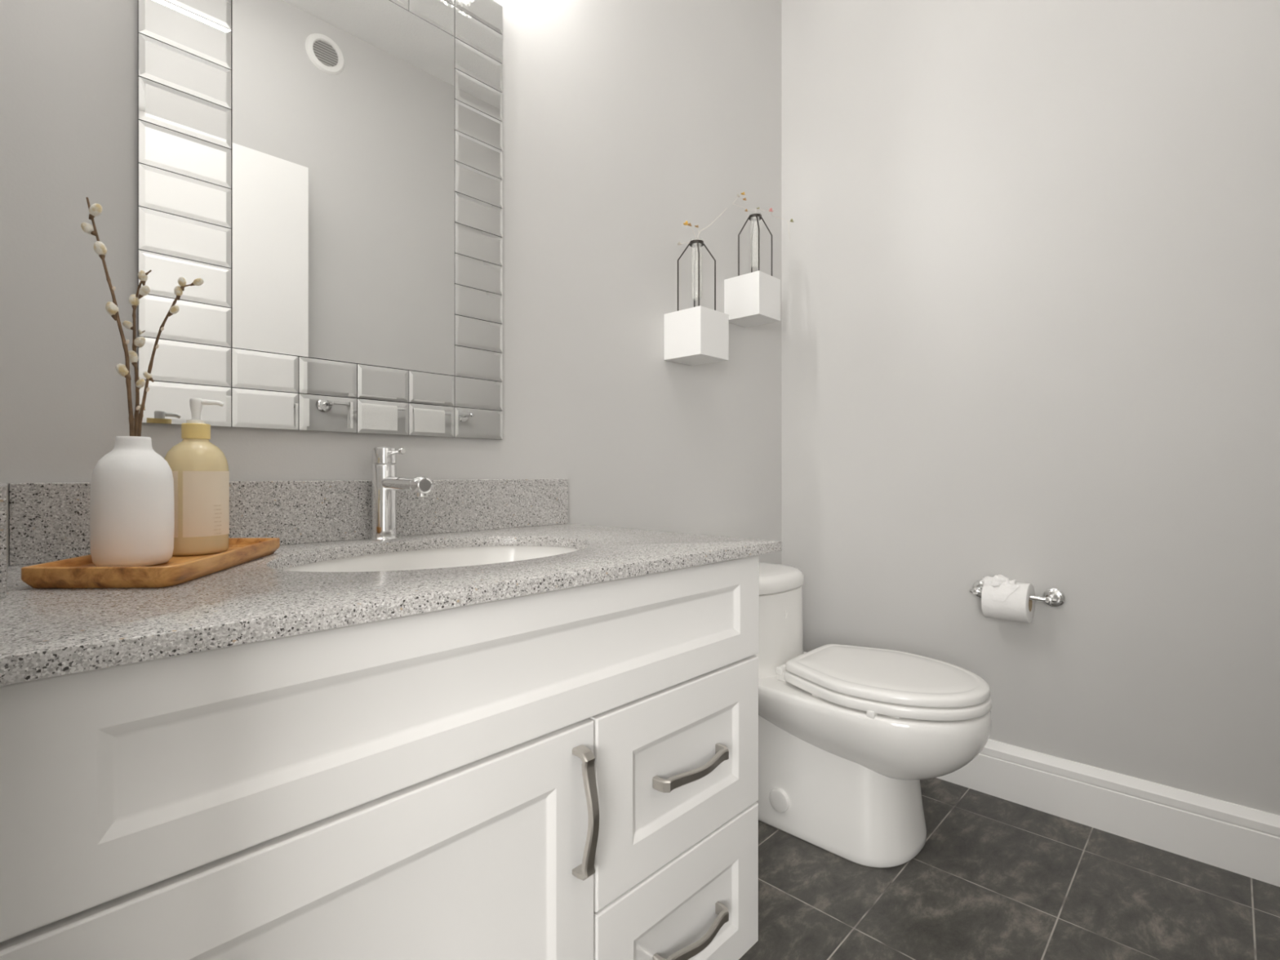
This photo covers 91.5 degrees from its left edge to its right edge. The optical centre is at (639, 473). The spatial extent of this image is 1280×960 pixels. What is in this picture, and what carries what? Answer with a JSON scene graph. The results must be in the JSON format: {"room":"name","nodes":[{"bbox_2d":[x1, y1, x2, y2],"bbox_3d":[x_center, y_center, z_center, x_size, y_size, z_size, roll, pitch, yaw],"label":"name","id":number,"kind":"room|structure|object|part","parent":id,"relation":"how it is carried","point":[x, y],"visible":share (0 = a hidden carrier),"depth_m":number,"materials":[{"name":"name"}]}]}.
{"room":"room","nodes":[
{"label":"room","id":0,"kind":"room"},
{"bbox_2d":[0,0,781,564],"bbox_3d":[-0.200,-0.500,1.494,0.100,2.740,2.097,0,0,43],"label":"wall","id":1,"kind":"structure","parent":0,"point":[626,123],"depth_m":1.45,"materials":[{"name":"paint"}]},
{"bbox_2d":[8,479,568,565],"bbox_3d":[-0.481,0.063,1.108,0.019,0.103,0.901,0,0,43],"label":"backsplash","id":2,"kind":"structure","parent":1,"relation":"attached to","point":[49,522],"depth_m":1.03,"materials":[{"name":"grey stone"}]},
{"bbox_2d":[137,0,502,439],"bbox_3d":[-0.499,-0.526,1.095,0.012,0.909,0.602,0,0,43],"label":"wall mirror","id":3,"kind":"object","parent":1,"relation":"attached to","point":[330,172],"visible":0.99,"depth_m":1.05,"materials":[{"name":"grey mirror"}]},
{"bbox_2d":[231,0,454,375],"bbox_3d":[-0.496,-0.526,1.093,0.003,0.666,0.377,0,0,43],"label":"mirror glass","id":4,"kind":"object","parent":3,"relation":"attached to","point":[343,111],"depth_m":1.08,"materials":[{"name":"silver mirror"}]},
{"bbox_2d":[664,306,728,365],"bbox_3d":[0.154,-0.372,1.703,0.126,0.126,0.125,0,0,43],"label":"cube shelf","id":5,"kind":"object","parent":1,"relation":"attached to","point":[699,335],"visible":1,"depth_m":1.66,"materials":[{"name":"white wood"}]},
{"bbox_2d":[677,239,715,311],"bbox_3d":[0.155,-0.536,1.704,0.076,0.204,0.076,0,0,43],"label":"vase","id":6,"kind":"object","parent":5,"relation":"on","point":[697,241],"visible":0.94,"depth_m":1.70,"materials":[{"name":"brown metal"}]},
{"bbox_2d":[677,208,727,249],"bbox_3d":[0.171,-0.629,1.703,0.138,0.199,0.015,0,0,1],"label":"flower sprig","id":7,"kind":"object","parent":6,"relation":"in","point":[686,223],"visible":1,"depth_m":1.70,"materials":[{"name":"beige"}]},
{"bbox_2d":[724,271,780,327],"bbox_3d":[0.343,-0.529,1.904,0.125,0.126,0.119,0,0,43],"label":"cube shelf","id":8,"kind":"object","parent":1,"relation":"attached to","point":[753,299],"visible":0.91,"depth_m":1.86,"materials":[{"name":"white wood"}]},
{"bbox_2d":[737,213,772,275],"bbox_3d":[0.353,-0.693,1.911,0.076,0.204,0.076,0,0,43],"label":"vase","id":9,"kind":"object","parent":8,"relation":"on","point":[756,215],"visible":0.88,"depth_m":1.91,"materials":[{"name":"brown metal"}]},
{"bbox_2d":[733,191,794,247],"bbox_3d":[0.379,-0.776,1.914,0.188,0.173,0.020,0,0,0],"label":"flower sprig","id":10,"kind":"object","parent":9,"relation":"in","point":[742,193],"visible":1,"depth_m":1.91,"materials":[{"name":"beige"}]},
{"bbox_2d":[738,777,1279,959],"bbox_3d":[0.108,0.895,-0.001,3.800,0.050,3.647,0,0,43],"label":"floor","id":11,"kind":"structure","parent":0,"point":[993,877],"depth_m":1.28,"materials":[{"name":"tile"}]},
{"bbox_2d":[0,555,759,959],"bbox_3d":[-0.292,0.502,0.899,0.577,0.736,0.901,0,0,43],"label":"vanity cabinet","id":12,"kind":"object","parent":11,"relation":"on","point":[571,773],"visible":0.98,"depth_m":0.61,"materials":[{"name":"white paint"}]},
{"bbox_3d":[-0.244,0.547,0.595,0.020,0.478,0.524,0,0,43],"label":"door","id":13,"kind":"part","parent":12,"relation":"part of","materials":[{"name":"white paint"}]},
{"bbox_2d":[0,479,782,685],"bbox_3d":[-0.285,0.072,0.920,0.563,0.120,0.943,0,0,43],"label":"countertop","id":14,"kind":"structure","parent":12,"relation":"on","point":[45,633],"depth_m":0.76,"materials":[{"name":"grey stone"}]},
{"bbox_2d":[21,537,279,588],"bbox_3d":[-0.565,0.103,0.758,0.145,0.022,0.308,0,0,-11],"label":"serving tray","id":15,"kind":"object","parent":14,"relation":"on","point":[80,571],"visible":0.73,"depth_m":0.62,"materials":[{"name":"brown wood"}]},
{"bbox_2d":[89,435,174,566],"bbox_3d":[-0.581,0.031,0.715,0.075,0.146,0.075,0,0,43],"label":"bud vase","id":16,"kind":"object","parent":15,"relation":"on","point":[132,519],"visible":0.98,"depth_m":0.69,"materials":[{"name":"white ceramic"}]},
{"bbox_2d":[80,197,133,435],"bbox_3d":[-0.609,-0.112,0.715,0.061,0.411,0.013,0,0,-1],"label":"branch","id":17,"kind":"object","parent":16,"relation":"in","point":[95,210],"visible":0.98,"depth_m":0.71,"materials":[{"name":"brown plant"}]},
{"bbox_2d":[122,270,151,436],"bbox_3d":[-0.585,-0.072,0.725,0.033,0.331,0.013,0,0,3],"label":"branch","id":18,"kind":"object","parent":16,"relation":"in","point":[134,300],"visible":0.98,"depth_m":0.72,"materials":[{"name":"brown plant"}]},
{"bbox_3d":[-0.580,-0.072,0.726,0.020,0.331,0.011,0,0,-26],"label":"stem","id":19,"kind":"part","parent":18,"relation":"part of","materials":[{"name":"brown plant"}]},
{"bbox_2d":[137,276,204,436],"bbox_3d":[-0.538,-0.065,0.711,0.080,0.318,0.008,0,0,0],"label":"branch","id":20,"kind":"object","parent":16,"relation":"in","point":[178,291],"visible":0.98,"depth_m":0.71,"materials":[{"name":"brown plant"}]},
{"bbox_2d":[164,398,229,555],"bbox_3d":[-0.584,0.003,0.820,0.073,0.203,0.073,0,0,43],"label":"soap dispenser","id":21,"kind":"object","parent":15,"relation":"on","point":[199,468],"visible":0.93,"depth_m":0.80,"materials":[{"name":"beige plastic"}]},
{"bbox_2d":[368,446,432,541],"bbox_3d":[-0.402,0.034,1.046,0.172,0.161,0.051,0,0,43],"label":"faucet","id":22,"kind":"object","parent":14,"relation":"on","point":[385,483],"visible":1,"depth_m":1.07,"materials":[{"name":"silver metal"}]},
{"bbox_3d":[-0.414,-0.037,1.057,0.052,0.011,0.010,0,0,43],"label":"lever","id":23,"kind":"part","parent":22,"relation":"part of","materials":[{"name":"silver metal"}]},
{"bbox_3d":[-0.387,0.018,1.032,0.132,0.029,0.028,0,0,43],"label":"spout","id":24,"kind":"part","parent":22,"relation":"part of","materials":[{"name":"silver metal"}]},
{"bbox_2d":[284,545,579,572],"bbox_3d":[-0.288,0.209,0.938,0.380,0.153,0.525,0,0,43],"label":"sink basin","id":25,"kind":"object","parent":14,"relation":"in","point":[480,555],"visible":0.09,"depth_m":1.10,"materials":[{"name":"white ceramic"}]},
{"bbox_3d":[-0.064,0.408,0.746,0.035,0.154,0.016,0,0,43],"label":"handle","id":26,"kind":"part","parent":12,"relation":"part of","materials":[{"name":"silver metal"}]},
{"bbox_3d":[0.066,0.429,0.923,0.020,0.243,0.370,0,0,43],"label":"drawer","id":27,"kind":"part","parent":12,"relation":"part of","materials":[{"name":"white paint"}]},
{"bbox_3d":[0.066,0.671,0.923,0.020,0.232,0.370,0,0,43],"label":"drawer","id":28,"kind":"part","parent":12,"relation":"part of","materials":[{"name":"white paint"}]},
{"bbox_3d":[0.082,0.678,0.910,0.035,0.016,0.154,0,0,43],"label":"handle","id":29,"kind":"part","parent":12,"relation":"part of","materials":[{"name":"silver metal"}]},
{"bbox_3d":[0.082,0.430,0.910,0.035,0.016,0.154,0,0,43],"label":"handle","id":30,"kind":"part","parent":12,"relation":"part of","materials":[{"name":"silver metal"}]},
{"bbox_2d":[753,561,991,867],"bbox_3d":[0.482,0.566,1.585,0.731,0.608,0.372,0,0,43],"label":"toilet","id":31,"kind":"object","parent":11,"relation":"on","point":[848,735],"visible":0.84,"depth_m":1.42,"materials":[{"name":"white ceramic"}]},
{"bbox_3d":[0.312,0.425,1.747,0.261,0.222,0.364,0,0,43],"label":"tank","id":32,"kind":"part","parent":31,"relation":"part of","materials":[{"name":"white ceramic"}]},
{"bbox_3d":[0.308,0.289,1.750,0.252,0.045,0.345,0,0,43],"label":"tank lid","id":33,"kind":"part","parent":31,"relation":"part of","materials":[{"name":"white ceramic"}]},
{"bbox_3d":[0.492,0.610,1.576,0.703,0.184,0.371,0,0,43],"label":"bowl","id":34,"kind":"part","parent":31,"relation":"part of","materials":[{"name":"white ceramic"}]},
{"bbox_3d":[0.590,0.473,1.484,0.429,0.026,0.357,0,0,43],"label":"lid","id":35,"kind":"part","parent":31,"relation":"part of","materials":[{"name":"white plastic"}]},
{"bbox_3d":[0.590,0.501,1.484,0.435,0.023,0.363,0,0,43],"label":"seat","id":36,"kind":"part","parent":31,"relation":"part of","materials":[{"name":"white plastic"}]},
{"bbox_2d":[781,0,1279,815],"bbox_3d":[1.147,-0.500,1.595,1.720,2.740,0.100,0,0,43],"label":"wall","id":37,"kind":"structure","parent":0,"point":[1030,259],"depth_m":1.62,"materials":[{"name":"paint"}]},
{"bbox_2d":[969,580,1065,607],"bbox_3d":[0.980,0.318,1.636,0.216,0.049,0.068,0,0,43],"label":"toilet paper holder","id":38,"kind":"object","parent":37,"relation":"attached to","point":[1052,597],"visible":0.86,"depth_m":1.59,"materials":[{"name":"silver metal"}]},
{"bbox_3d":[0.916,0.318,1.690,0.024,0.024,0.058,0,0,43],"label":"post","id":39,"kind":"part","parent":38,"relation":"part of","materials":[{"name":"silver metal"}]},
{"bbox_2d":[981,574,1035,622],"bbox_3d":[0.956,0.322,1.626,0.108,0.117,0.102,0,0,43],"label":"toilet paper roll","id":40,"kind":"object","parent":38,"relation":"hanging from","point":[1002,597],"visible":1,"depth_m":1.59,"materials":[{"name":"white paper"}]},
{"bbox_3d":[1.037,0.318,1.575,0.024,0.024,0.058,0,0,43],"label":"post","id":41,"kind":"part","parent":38,"relation":"part of","materials":[{"name":"silver metal"}]},
{"bbox_2d":[935,738,1279,886],"bbox_3d":[1.071,0.798,1.587,1.620,0.144,0.017,0,0,43],"label":"baseboard","id":42,"kind":"structure","parent":37,"relation":"attached to","point":[1237,838],"depth_m":1.48,"materials":[{"name":"white paint"}]}
]}

